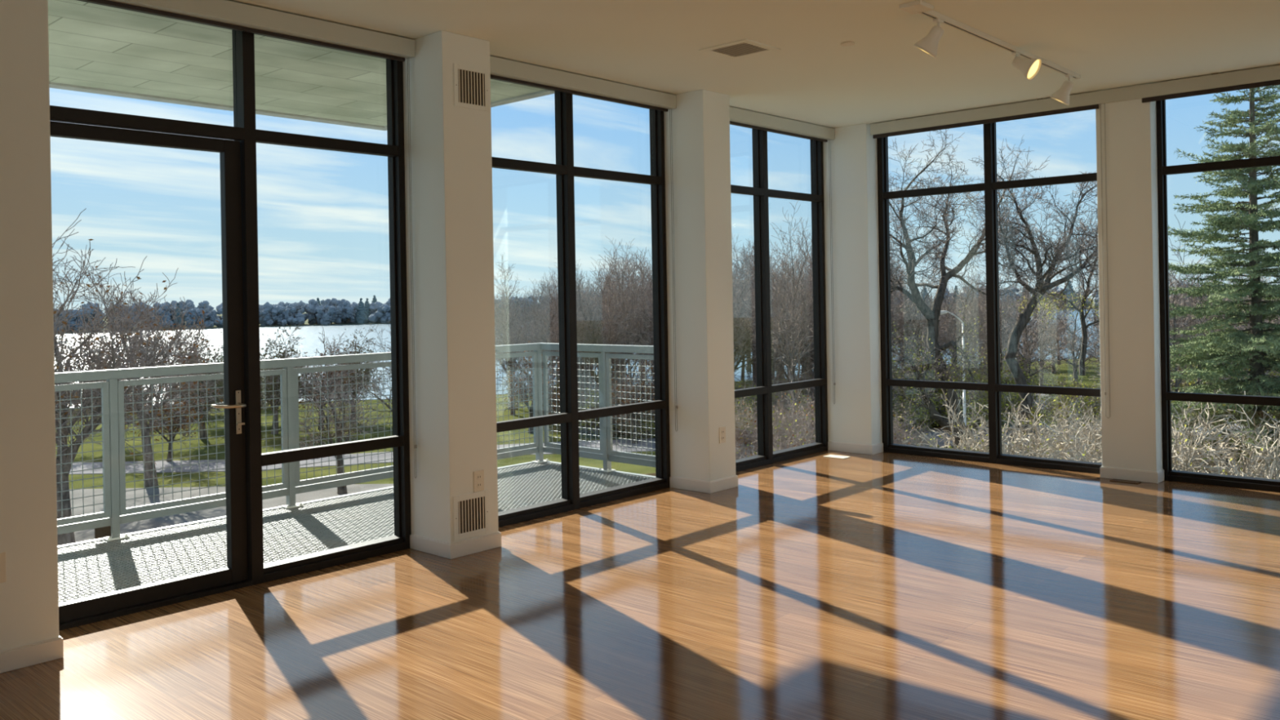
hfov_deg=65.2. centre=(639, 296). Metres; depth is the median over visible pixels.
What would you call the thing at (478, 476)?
socket
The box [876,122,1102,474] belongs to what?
window
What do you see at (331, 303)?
tree
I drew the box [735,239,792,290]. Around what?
bare tree
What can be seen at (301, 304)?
tree
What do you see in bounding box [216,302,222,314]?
tree
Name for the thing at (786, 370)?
bare shrub
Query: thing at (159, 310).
tree
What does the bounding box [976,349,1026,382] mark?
leafy shrub
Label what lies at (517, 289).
bare tree
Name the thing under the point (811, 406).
bare shrub
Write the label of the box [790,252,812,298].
bare tree
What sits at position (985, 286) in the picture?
tree
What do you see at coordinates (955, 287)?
bare tree
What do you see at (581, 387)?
bare shrub
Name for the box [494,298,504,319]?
tree
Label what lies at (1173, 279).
bare tree
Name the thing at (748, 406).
bare shrub
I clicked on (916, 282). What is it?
bare tree
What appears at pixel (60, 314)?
tree
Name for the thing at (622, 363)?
bare tree
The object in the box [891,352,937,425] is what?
leafy shrub
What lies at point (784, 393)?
bare shrub
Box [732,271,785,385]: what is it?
bare tree
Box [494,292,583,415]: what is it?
bare tree
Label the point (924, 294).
evergreen
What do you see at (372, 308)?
tree
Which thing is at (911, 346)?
leafy shrub
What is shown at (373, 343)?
bare tree
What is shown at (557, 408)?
bare shrub
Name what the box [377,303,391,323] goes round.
tree
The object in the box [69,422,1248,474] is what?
road
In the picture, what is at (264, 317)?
tree
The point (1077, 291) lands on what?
tree
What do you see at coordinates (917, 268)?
bare tree
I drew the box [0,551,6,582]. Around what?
wall outlet
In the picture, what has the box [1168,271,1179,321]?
bare tree
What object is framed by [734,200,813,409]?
bare tree
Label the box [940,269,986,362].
bare tree
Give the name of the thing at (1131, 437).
wall
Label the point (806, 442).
bare shrub
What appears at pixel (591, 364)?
bare shrub
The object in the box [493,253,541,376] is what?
bare tree
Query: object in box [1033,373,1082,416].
leafy shrub
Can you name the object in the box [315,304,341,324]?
tree
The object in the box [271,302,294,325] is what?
tree
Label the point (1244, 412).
bare shrub
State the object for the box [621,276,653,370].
bare tree
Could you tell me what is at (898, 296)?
bare tree
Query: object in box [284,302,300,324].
tree
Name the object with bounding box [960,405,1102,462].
bare shrub
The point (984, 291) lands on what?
bare tree
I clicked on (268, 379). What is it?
tree
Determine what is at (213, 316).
tree
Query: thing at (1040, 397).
bare shrub
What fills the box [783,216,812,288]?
bare tree
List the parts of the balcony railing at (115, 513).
panel frame, plate, post, plate, panel frame, post, plate, rail, rail, panel frame, panel frame, post, plate, panel frame, rail, rail, post, plate, panel frame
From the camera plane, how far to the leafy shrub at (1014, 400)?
66.34 m
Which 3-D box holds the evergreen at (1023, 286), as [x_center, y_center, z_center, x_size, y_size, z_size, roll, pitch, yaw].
[181.157,0.571,470.643,6.736,13.935,6.681,-1,0,-20]
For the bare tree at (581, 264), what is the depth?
123.79 m
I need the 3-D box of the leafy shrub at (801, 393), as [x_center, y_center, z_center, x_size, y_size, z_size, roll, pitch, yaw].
[11.072,8.053,66.455,3.220,3.174,2.973,-1,0,20]
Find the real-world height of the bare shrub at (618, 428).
3.850 m
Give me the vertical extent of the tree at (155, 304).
10.404 m
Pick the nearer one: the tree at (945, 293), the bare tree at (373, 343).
the bare tree at (373, 343)
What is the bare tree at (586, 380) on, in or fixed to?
on the lawn at (623, 467)
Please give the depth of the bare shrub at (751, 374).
69.02 m
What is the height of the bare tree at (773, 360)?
13.773 m
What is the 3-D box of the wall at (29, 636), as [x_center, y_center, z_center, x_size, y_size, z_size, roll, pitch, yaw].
[-4.205,0.155,2.341,0.496,3.100,4.996,-1,0,42]
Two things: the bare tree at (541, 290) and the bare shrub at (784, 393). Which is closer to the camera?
the bare shrub at (784, 393)
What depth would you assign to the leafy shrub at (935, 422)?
69.23 m
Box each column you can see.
[402,30,501,559]
[663,89,737,493]
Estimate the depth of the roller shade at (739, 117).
8.38 m
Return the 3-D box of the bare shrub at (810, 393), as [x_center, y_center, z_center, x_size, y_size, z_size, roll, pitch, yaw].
[13.663,7.194,72.866,4.948,4.769,4.801,-1,0,18]
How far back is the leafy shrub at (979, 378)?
70.08 m
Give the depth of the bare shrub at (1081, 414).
39.84 m
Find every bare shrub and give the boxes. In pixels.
[260,391,280,409]
[531,373,592,405]
[542,374,599,434]
[550,378,583,397]
[556,386,591,432]
[577,380,622,437]
[582,368,623,395]
[583,364,650,398]
[595,367,653,429]
[612,371,654,437]
[612,385,632,435]
[733,373,756,401]
[734,361,800,400]
[734,374,753,389]
[734,380,806,459]
[734,387,757,450]
[734,388,815,450]
[734,395,815,457]
[734,397,757,457]
[734,397,803,459]
[735,368,789,413]
[735,385,783,424]
[735,441,807,458]
[750,361,808,420]
[754,381,815,440]
[755,377,813,422]
[772,386,815,435]
[773,418,815,450]
[774,369,808,393]
[795,357,813,395]
[798,369,814,409]
[800,371,814,409]
[892,396,924,446]
[893,397,928,444]
[893,417,933,445]
[908,407,1064,458]
[910,427,937,447]
[921,389,1062,457]
[948,435,1063,458]
[954,383,1097,462]
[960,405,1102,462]
[1006,408,1207,464]
[1009,383,1279,475]
[1020,418,1091,460]
[1022,413,1102,461]
[1039,401,1102,462]
[1039,413,1231,473]
[1040,395,1102,460]
[1048,390,1279,479]
[1058,389,1279,478]
[1086,402,1195,439]
[1170,391,1279,479]
[1171,401,1279,478]
[1171,413,1229,439]
[1171,413,1253,472]
[1180,391,1268,472]
[1191,410,1279,479]
[1197,405,1279,475]
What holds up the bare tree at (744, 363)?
on the lawn at (623, 467)
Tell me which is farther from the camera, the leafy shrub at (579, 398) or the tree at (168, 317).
the tree at (168, 317)
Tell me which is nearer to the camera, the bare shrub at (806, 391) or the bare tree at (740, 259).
the bare shrub at (806, 391)
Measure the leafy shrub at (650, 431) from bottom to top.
2.691 m
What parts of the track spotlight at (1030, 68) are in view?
bulb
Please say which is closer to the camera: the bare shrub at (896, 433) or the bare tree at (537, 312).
the bare shrub at (896, 433)
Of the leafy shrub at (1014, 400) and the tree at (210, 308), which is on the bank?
the tree at (210, 308)
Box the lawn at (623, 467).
[55,355,1271,488]
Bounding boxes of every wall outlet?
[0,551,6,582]
[473,470,484,492]
[719,426,725,443]
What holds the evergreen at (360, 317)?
on the bank
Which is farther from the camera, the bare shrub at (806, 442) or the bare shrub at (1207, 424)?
the bare shrub at (806, 442)
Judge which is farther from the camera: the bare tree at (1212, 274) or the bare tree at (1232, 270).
the bare tree at (1212, 274)
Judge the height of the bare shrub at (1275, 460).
7.571 m
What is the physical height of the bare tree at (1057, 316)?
9.554 m
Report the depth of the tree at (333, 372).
74.13 m
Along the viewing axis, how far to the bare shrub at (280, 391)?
88.62 m
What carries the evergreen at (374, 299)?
on the bank
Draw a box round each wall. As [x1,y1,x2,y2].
[0,0,63,673]
[813,123,883,454]
[1095,83,1164,483]
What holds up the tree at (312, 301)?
on the bank
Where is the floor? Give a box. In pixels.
[0,450,1279,719]
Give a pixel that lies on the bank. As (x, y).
(306, 323)
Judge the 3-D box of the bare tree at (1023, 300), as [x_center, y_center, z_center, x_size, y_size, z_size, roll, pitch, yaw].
[42.203,2.128,109.488,8.538,13.291,7.156,-1,0,9]
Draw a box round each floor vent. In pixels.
[822,454,850,458]
[1109,478,1141,484]
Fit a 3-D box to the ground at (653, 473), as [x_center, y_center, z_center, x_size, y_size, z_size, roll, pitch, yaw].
[32.197,8.842,39.880,68.123,0.050,77.924,-1,0,42]
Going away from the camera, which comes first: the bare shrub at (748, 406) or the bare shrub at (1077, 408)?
the bare shrub at (1077, 408)
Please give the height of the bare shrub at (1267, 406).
6.536 m
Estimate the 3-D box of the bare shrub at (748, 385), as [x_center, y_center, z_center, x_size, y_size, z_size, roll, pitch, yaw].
[7.923,7.680,68.438,3.867,3.841,3.985,-1,0,6]
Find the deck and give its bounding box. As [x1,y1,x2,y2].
[57,461,655,603]
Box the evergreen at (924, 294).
[920,285,932,307]
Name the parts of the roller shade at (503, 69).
bead chain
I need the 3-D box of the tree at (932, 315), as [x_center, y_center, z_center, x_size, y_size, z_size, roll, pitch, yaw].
[18.169,-0.418,60.480,11.493,19.455,14.608,-1,0,31]
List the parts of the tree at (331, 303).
crown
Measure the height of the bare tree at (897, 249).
16.764 m
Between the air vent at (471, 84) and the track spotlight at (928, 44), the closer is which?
the track spotlight at (928, 44)
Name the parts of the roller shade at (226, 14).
bead chain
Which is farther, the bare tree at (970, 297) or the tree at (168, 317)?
the tree at (168, 317)
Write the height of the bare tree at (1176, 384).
13.135 m
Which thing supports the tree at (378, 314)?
on the bank
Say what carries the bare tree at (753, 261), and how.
on the lawn at (623, 467)
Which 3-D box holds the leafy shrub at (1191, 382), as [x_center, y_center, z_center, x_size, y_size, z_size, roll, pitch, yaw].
[45.189,6.619,79.599,5.069,5.430,5.782,-1,0,-25]
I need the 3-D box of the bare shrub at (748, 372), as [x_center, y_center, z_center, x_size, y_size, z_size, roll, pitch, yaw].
[9.347,7.495,76.922,6.762,5.428,5.014,-1,0,12]
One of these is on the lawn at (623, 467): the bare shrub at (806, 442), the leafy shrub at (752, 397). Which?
the leafy shrub at (752, 397)
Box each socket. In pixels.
[476,474,481,479]
[476,481,481,488]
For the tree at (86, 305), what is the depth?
372.55 m
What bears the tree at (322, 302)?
on the bank
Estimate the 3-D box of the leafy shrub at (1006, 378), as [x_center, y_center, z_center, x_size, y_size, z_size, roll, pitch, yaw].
[28.899,6.906,78.088,5.790,5.438,5.077,-1,0,-39]
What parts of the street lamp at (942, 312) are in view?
curved arm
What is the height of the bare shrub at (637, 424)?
5.023 m
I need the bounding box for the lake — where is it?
[54,308,1226,408]
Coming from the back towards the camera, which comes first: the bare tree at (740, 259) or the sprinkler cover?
the bare tree at (740, 259)
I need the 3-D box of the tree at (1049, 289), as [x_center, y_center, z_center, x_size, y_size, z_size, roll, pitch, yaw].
[187.817,0.327,464.548,8.135,11.257,6.797,-1,0,-37]
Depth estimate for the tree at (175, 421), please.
59.90 m
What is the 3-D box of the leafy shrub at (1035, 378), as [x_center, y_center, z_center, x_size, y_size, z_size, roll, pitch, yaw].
[32.513,7.347,85.867,4.319,4.057,3.787,-1,0,-17]
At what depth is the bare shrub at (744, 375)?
78.70 m
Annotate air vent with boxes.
[453,63,489,111]
[453,489,489,541]
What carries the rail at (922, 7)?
attached to the ceiling at (654, 45)
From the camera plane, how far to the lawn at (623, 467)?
66.92 m
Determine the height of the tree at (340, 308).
10.499 m
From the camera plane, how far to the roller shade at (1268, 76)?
7.42 m
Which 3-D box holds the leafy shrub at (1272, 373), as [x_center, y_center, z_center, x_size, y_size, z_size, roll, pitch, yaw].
[45.780,6.656,73.374,5.640,5.297,4.945,-1,0,-15]
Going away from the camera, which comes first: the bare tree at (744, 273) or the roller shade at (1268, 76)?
the roller shade at (1268, 76)
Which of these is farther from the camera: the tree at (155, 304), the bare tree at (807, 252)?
the tree at (155, 304)
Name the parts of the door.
lever, handle plate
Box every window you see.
[49,0,411,631]
[490,78,670,527]
[730,124,828,471]
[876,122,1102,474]
[1155,99,1279,492]
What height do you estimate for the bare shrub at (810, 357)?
5.039 m
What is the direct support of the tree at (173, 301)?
on the bank
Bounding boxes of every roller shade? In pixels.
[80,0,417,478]
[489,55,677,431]
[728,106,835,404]
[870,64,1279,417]
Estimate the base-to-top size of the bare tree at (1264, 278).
12.493 m
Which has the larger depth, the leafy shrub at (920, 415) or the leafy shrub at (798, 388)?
the leafy shrub at (798, 388)
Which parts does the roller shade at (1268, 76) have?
bead chain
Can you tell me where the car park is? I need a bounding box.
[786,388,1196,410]
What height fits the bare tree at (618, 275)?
12.887 m
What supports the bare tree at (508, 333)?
on the lawn at (623, 467)
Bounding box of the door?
[49,120,248,622]
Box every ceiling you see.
[48,0,554,130]
[227,0,1279,128]
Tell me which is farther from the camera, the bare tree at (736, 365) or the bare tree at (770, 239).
the bare tree at (770, 239)
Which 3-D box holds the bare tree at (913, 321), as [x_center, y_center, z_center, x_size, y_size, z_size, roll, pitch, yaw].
[21.174,3.340,76.917,5.487,11.696,8.966,-1,0,31]
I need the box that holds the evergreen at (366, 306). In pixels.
[364,297,372,323]
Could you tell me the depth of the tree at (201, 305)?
393.44 m
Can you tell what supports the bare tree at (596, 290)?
on the lawn at (623, 467)
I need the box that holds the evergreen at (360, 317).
[354,297,368,323]
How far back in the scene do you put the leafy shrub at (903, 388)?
70.57 m
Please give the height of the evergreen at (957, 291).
13.467 m
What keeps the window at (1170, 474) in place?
in the wall
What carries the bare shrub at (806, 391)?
on the lawn at (623, 467)
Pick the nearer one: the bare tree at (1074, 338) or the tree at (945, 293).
the bare tree at (1074, 338)
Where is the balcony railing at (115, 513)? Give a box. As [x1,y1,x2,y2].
[54,342,655,541]
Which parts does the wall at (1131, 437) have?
baseboard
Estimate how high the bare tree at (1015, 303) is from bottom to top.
12.795 m
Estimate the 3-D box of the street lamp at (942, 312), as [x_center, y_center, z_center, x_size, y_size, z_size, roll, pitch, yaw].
[19.650,4.963,62.999,1.752,8.194,0.285,-1,0,0]
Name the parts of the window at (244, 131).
rail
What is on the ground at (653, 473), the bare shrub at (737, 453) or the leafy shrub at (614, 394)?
the bare shrub at (737, 453)
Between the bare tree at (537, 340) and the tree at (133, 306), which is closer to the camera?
the bare tree at (537, 340)
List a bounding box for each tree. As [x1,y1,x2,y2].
[52,208,208,546]
[53,311,72,332]
[55,239,223,487]
[64,306,88,332]
[66,355,151,435]
[84,302,99,307]
[84,304,99,323]
[85,306,106,331]
[114,303,131,324]
[122,305,139,326]
[124,373,218,462]
[143,308,173,328]
[152,302,163,309]
[157,324,224,439]
[158,302,172,320]
[162,305,177,328]
[164,300,177,328]
[178,299,193,311]
[182,306,210,328]
[183,302,196,317]
[192,331,262,410]
[193,300,210,327]
[201,305,214,327]
[207,308,222,327]
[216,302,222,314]
[258,308,277,325]
[259,322,319,434]
[262,302,285,325]
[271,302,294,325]
[277,301,289,306]
[279,328,363,430]
[281,306,304,325]
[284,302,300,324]
[291,300,306,312]
[298,325,387,494]
[300,303,315,324]
[306,298,319,316]
[306,303,327,324]
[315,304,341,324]
[317,325,390,422]
[320,298,330,306]
[323,297,337,324]
[333,301,350,323]
[335,298,345,324]
[337,320,391,425]
[340,300,354,324]
[346,303,358,323]
[368,299,390,322]
[368,303,390,323]
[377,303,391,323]
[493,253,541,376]
[494,281,552,415]
[494,283,541,408]
[494,288,527,371]
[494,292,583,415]
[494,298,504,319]
[497,341,559,433]
[504,274,554,336]
[505,295,558,369]
[516,280,551,342]
[516,297,529,313]
[520,270,557,373]
[520,271,596,386]
[526,265,617,384]
[527,296,551,312]
[528,273,587,364]
[539,263,586,307]
[541,267,646,394]
[543,274,604,388]
[548,253,619,386]
[548,267,604,397]
[551,260,613,373]
[552,259,649,389]
[577,241,652,390]
[580,258,650,368]
[581,245,653,384]
[583,237,652,389]
[594,353,654,444]
[603,246,649,386]
[613,262,653,384]
[617,258,652,344]
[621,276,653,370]
[624,249,652,389]
[628,251,652,301]
[629,277,744,384]
[631,268,653,308]
[637,252,652,321]
[731,233,771,372]
[732,240,752,296]
[732,244,778,304]
[732,246,781,366]
[732,246,781,385]
[732,266,753,382]
[732,267,776,380]
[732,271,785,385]
[733,238,813,394]
[733,241,796,358]
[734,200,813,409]
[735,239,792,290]
[739,261,786,383]
[741,241,789,370]
[744,244,813,382]
[745,248,797,382]
[748,241,813,382]
[771,260,891,367]
[773,275,811,381]
[774,237,813,368]
[774,283,814,391]
[776,252,813,368]
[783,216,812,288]
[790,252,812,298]
[794,254,813,378]
[809,296,919,362]
[811,246,926,357]
[888,128,1049,448]
[889,241,908,316]
[889,248,909,330]
[890,271,953,369]
[891,282,927,364]
[893,281,960,361]
[913,281,955,351]
[915,268,963,329]
[916,271,1001,377]
[935,293,981,354]
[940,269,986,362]
[942,287,953,305]
[942,287,976,355]
[946,290,1009,357]
[949,267,982,364]
[959,266,1019,340]
[960,284,973,309]
[960,286,1013,363]
[962,156,1099,451]
[964,295,1061,383]
[968,285,986,304]
[973,269,1026,344]
[984,277,1088,373]
[999,264,1066,364]
[999,288,1015,307]
[1000,293,1097,383]
[1002,287,1055,361]
[1004,278,1079,386]
[1009,286,1021,306]
[1017,277,1099,387]
[1027,295,1096,373]
[1035,294,1078,364]
[1039,288,1053,309]
[1048,304,1100,371]
[1051,286,1072,308]
[1075,291,1090,307]
[1079,214,1279,429]
[1080,298,1100,362]
[1091,291,1098,307]
[1168,84,1279,475]
[1168,262,1224,371]
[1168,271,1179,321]
[1168,279,1195,356]
[1169,265,1247,404]
[1169,293,1185,335]
[1170,270,1249,354]
[1173,259,1243,337]
[1180,280,1266,368]
[1193,270,1266,328]
[1197,274,1231,305]
[1232,315,1279,376]
[1235,276,1279,328]
[1243,262,1279,323]
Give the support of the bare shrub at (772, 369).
on the lawn at (623, 467)
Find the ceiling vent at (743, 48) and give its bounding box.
[698,38,780,59]
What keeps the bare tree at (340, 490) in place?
on the lawn at (623, 467)
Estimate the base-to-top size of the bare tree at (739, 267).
13.216 m
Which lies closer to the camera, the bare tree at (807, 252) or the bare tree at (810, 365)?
the bare tree at (807, 252)
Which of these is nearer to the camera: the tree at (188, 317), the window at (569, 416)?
the window at (569, 416)
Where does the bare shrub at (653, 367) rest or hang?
on the lawn at (623, 467)
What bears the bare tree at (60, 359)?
on the lawn at (623, 467)
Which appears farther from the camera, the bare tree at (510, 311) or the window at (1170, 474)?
the bare tree at (510, 311)
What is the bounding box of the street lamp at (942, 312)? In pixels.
[940,310,966,426]
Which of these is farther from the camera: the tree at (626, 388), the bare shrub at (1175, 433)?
the tree at (626, 388)
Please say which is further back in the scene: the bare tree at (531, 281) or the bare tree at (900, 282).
the bare tree at (531, 281)
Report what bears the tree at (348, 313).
on the bank
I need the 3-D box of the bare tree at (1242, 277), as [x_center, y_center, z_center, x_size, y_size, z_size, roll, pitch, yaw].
[65.225,2.683,105.088,7.276,11.326,6.098,-1,0,31]
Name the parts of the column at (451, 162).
baseboard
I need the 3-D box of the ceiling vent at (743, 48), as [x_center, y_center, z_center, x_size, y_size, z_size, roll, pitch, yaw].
[0.597,-1.477,5.986,0.350,0.008,0.350,-1,0,42]
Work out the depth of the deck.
6.46 m
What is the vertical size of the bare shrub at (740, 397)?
4.477 m
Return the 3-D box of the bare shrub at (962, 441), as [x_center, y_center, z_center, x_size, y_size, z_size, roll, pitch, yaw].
[10.829,6.222,31.506,6.238,6.815,6.399,-1,0,-27]
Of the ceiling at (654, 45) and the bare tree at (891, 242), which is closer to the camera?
the ceiling at (654, 45)
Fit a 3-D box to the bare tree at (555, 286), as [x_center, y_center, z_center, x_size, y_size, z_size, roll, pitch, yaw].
[-8.504,2.521,106.281,8.350,14.294,8.354,-1,0,2]
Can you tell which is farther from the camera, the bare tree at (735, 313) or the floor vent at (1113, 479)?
the bare tree at (735, 313)
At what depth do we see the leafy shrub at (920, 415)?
66.97 m
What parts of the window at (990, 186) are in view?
rail, rail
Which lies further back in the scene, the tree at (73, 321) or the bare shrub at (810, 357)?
the tree at (73, 321)
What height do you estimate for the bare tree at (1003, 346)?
9.634 m
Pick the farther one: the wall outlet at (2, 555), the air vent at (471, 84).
the air vent at (471, 84)
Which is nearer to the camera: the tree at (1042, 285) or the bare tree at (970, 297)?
the tree at (1042, 285)
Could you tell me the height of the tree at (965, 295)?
12.007 m
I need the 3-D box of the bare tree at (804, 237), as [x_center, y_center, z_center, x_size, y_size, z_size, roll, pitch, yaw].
[20.866,0.856,125.221,9.703,16.610,9.707,-1,0,-22]
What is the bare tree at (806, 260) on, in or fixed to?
on the lawn at (623, 467)
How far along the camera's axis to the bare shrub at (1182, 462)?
25.88 m
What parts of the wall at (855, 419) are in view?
baseboard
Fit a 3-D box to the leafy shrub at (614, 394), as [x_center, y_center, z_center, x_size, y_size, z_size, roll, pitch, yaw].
[-1.926,8.319,69.981,3.125,3.081,2.886,-1,0,9]
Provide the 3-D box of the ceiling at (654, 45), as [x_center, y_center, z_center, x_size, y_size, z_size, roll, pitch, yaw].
[1.267,-1.643,1.969,9.135,0.300,11.857,-1,0,42]
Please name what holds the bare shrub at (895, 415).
on the ground at (653, 473)
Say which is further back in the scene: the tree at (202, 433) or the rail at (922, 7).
the tree at (202, 433)
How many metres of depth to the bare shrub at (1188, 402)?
44.89 m
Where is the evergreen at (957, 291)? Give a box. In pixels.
[949,284,963,310]
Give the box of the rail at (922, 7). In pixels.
[898,0,1080,79]
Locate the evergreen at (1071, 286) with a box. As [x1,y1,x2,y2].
[1066,280,1078,308]
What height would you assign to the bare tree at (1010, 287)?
10.573 m
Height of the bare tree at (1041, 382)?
10.661 m
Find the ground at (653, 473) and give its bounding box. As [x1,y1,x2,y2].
[641,451,1048,475]
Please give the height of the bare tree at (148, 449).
13.030 m
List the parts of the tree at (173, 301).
crown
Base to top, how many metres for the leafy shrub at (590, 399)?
3.818 m
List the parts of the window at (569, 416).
rail, rail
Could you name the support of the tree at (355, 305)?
on the bank
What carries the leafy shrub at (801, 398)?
on the lawn at (623, 467)
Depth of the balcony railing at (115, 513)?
7.31 m
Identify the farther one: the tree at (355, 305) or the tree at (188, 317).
the tree at (355, 305)
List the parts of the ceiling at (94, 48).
edge trim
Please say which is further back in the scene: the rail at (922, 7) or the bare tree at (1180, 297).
the bare tree at (1180, 297)
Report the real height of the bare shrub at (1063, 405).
5.492 m
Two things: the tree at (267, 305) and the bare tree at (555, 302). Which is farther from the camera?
the tree at (267, 305)
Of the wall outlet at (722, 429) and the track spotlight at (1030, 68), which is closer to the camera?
the track spotlight at (1030, 68)
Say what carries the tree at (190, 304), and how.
on the bank
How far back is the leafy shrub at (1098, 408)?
69.83 m
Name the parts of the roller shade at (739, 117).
bead chain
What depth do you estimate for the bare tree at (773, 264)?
105.03 m
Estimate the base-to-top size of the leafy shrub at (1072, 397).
4.228 m
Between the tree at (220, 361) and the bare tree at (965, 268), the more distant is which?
the bare tree at (965, 268)
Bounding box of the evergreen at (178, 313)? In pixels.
[171,302,185,328]
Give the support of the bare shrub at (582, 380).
on the lawn at (623, 467)
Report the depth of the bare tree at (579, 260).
83.73 m
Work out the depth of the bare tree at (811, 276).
91.89 m
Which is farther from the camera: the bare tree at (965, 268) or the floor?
the bare tree at (965, 268)
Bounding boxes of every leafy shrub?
[542,375,560,424]
[549,398,580,431]
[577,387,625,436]
[611,394,628,431]
[627,410,654,438]
[733,380,750,430]
[735,384,779,426]
[785,388,810,403]
[795,393,812,414]
[799,398,811,422]
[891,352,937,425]
[892,346,951,395]
[892,387,931,431]
[892,388,917,412]
[893,352,961,428]
[904,346,962,382]
[925,368,983,427]
[927,363,1003,431]
[946,354,987,394]
[954,371,988,425]
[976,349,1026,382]
[976,350,1039,409]
[986,383,1044,431]
[1010,360,1043,396]
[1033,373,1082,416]
[1035,374,1101,430]
[1074,381,1101,424]
[1170,345,1193,391]
[1170,363,1221,403]
[1231,362,1279,377]
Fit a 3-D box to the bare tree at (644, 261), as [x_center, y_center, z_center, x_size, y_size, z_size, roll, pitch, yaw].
[-0.144,2.297,101.247,7.799,14.487,9.306,-1,0,24]
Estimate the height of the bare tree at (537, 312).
10.653 m
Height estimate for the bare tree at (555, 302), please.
12.227 m
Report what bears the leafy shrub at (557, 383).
on the lawn at (623, 467)
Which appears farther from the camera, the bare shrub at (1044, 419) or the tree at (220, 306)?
the tree at (220, 306)
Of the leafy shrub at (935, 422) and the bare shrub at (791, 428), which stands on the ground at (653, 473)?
the bare shrub at (791, 428)
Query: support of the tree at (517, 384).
on the lawn at (623, 467)
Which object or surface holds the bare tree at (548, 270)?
on the lawn at (623, 467)
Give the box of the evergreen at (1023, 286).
[1018,286,1031,304]
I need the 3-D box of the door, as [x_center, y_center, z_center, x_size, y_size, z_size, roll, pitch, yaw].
[-2.323,0.327,4.639,0.120,2.202,1.015,-1,0,42]
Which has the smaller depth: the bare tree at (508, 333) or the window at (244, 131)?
the window at (244, 131)
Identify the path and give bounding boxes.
[69,484,393,542]
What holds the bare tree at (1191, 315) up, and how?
on the lawn at (623, 467)
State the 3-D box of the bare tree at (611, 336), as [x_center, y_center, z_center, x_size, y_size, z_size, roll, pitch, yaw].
[-3.126,3.720,73.340,5.539,11.807,9.051,-1,0,43]
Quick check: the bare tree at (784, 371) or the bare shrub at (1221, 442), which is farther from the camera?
the bare tree at (784, 371)
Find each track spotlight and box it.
[913,17,943,57]
[1011,51,1042,80]
[1049,74,1073,105]
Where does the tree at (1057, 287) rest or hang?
on the bank
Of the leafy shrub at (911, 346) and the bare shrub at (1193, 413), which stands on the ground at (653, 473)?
the bare shrub at (1193, 413)
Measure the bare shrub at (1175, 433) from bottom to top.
6.670 m
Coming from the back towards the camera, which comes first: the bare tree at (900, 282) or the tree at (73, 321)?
the tree at (73, 321)
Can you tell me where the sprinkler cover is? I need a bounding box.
[840,40,854,46]
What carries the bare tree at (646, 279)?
on the lawn at (623, 467)
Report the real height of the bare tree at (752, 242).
16.369 m
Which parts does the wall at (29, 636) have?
baseboard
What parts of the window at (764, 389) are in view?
rail, rail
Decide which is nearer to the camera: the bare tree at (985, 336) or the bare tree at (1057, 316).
the bare tree at (985, 336)
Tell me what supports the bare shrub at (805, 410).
on the ground at (653, 473)
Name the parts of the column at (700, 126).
baseboard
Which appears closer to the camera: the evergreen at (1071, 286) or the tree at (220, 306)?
the tree at (220, 306)
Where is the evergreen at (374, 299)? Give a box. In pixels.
[371,295,377,322]
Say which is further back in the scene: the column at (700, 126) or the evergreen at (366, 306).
the evergreen at (366, 306)
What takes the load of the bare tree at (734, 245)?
on the lawn at (623, 467)
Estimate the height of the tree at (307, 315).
9.919 m
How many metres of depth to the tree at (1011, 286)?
461.50 m
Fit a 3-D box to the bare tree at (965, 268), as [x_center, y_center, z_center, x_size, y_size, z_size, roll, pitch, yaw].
[41.853,2.373,125.248,6.894,12.806,8.226,-1,0,-29]
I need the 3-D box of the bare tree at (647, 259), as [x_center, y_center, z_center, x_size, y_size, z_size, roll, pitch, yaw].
[0.753,2.996,90.708,6.033,12.994,8.161,-1,0,12]
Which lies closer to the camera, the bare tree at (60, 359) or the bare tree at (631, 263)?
the bare tree at (60, 359)
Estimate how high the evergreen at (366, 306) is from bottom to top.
12.027 m
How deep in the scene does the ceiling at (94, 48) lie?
6.41 m
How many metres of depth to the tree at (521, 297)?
435.02 m
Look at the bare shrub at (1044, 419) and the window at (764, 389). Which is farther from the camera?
the bare shrub at (1044, 419)
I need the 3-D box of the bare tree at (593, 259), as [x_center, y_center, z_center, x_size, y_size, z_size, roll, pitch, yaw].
[-2.924,3.076,87.182,6.403,13.001,7.374,-1,0,32]
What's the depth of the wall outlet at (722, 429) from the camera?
7.23 m
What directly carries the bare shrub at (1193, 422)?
on the ground at (653, 473)
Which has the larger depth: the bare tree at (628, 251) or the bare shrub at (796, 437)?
the bare tree at (628, 251)
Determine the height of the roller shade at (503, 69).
2.462 m
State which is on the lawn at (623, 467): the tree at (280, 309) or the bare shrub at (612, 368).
the bare shrub at (612, 368)
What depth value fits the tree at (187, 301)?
397.16 m
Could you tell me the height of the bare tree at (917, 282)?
10.591 m
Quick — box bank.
[65,295,1277,333]
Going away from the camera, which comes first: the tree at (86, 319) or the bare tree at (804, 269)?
the bare tree at (804, 269)
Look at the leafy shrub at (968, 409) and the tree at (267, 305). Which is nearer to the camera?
the leafy shrub at (968, 409)
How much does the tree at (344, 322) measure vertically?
9.890 m

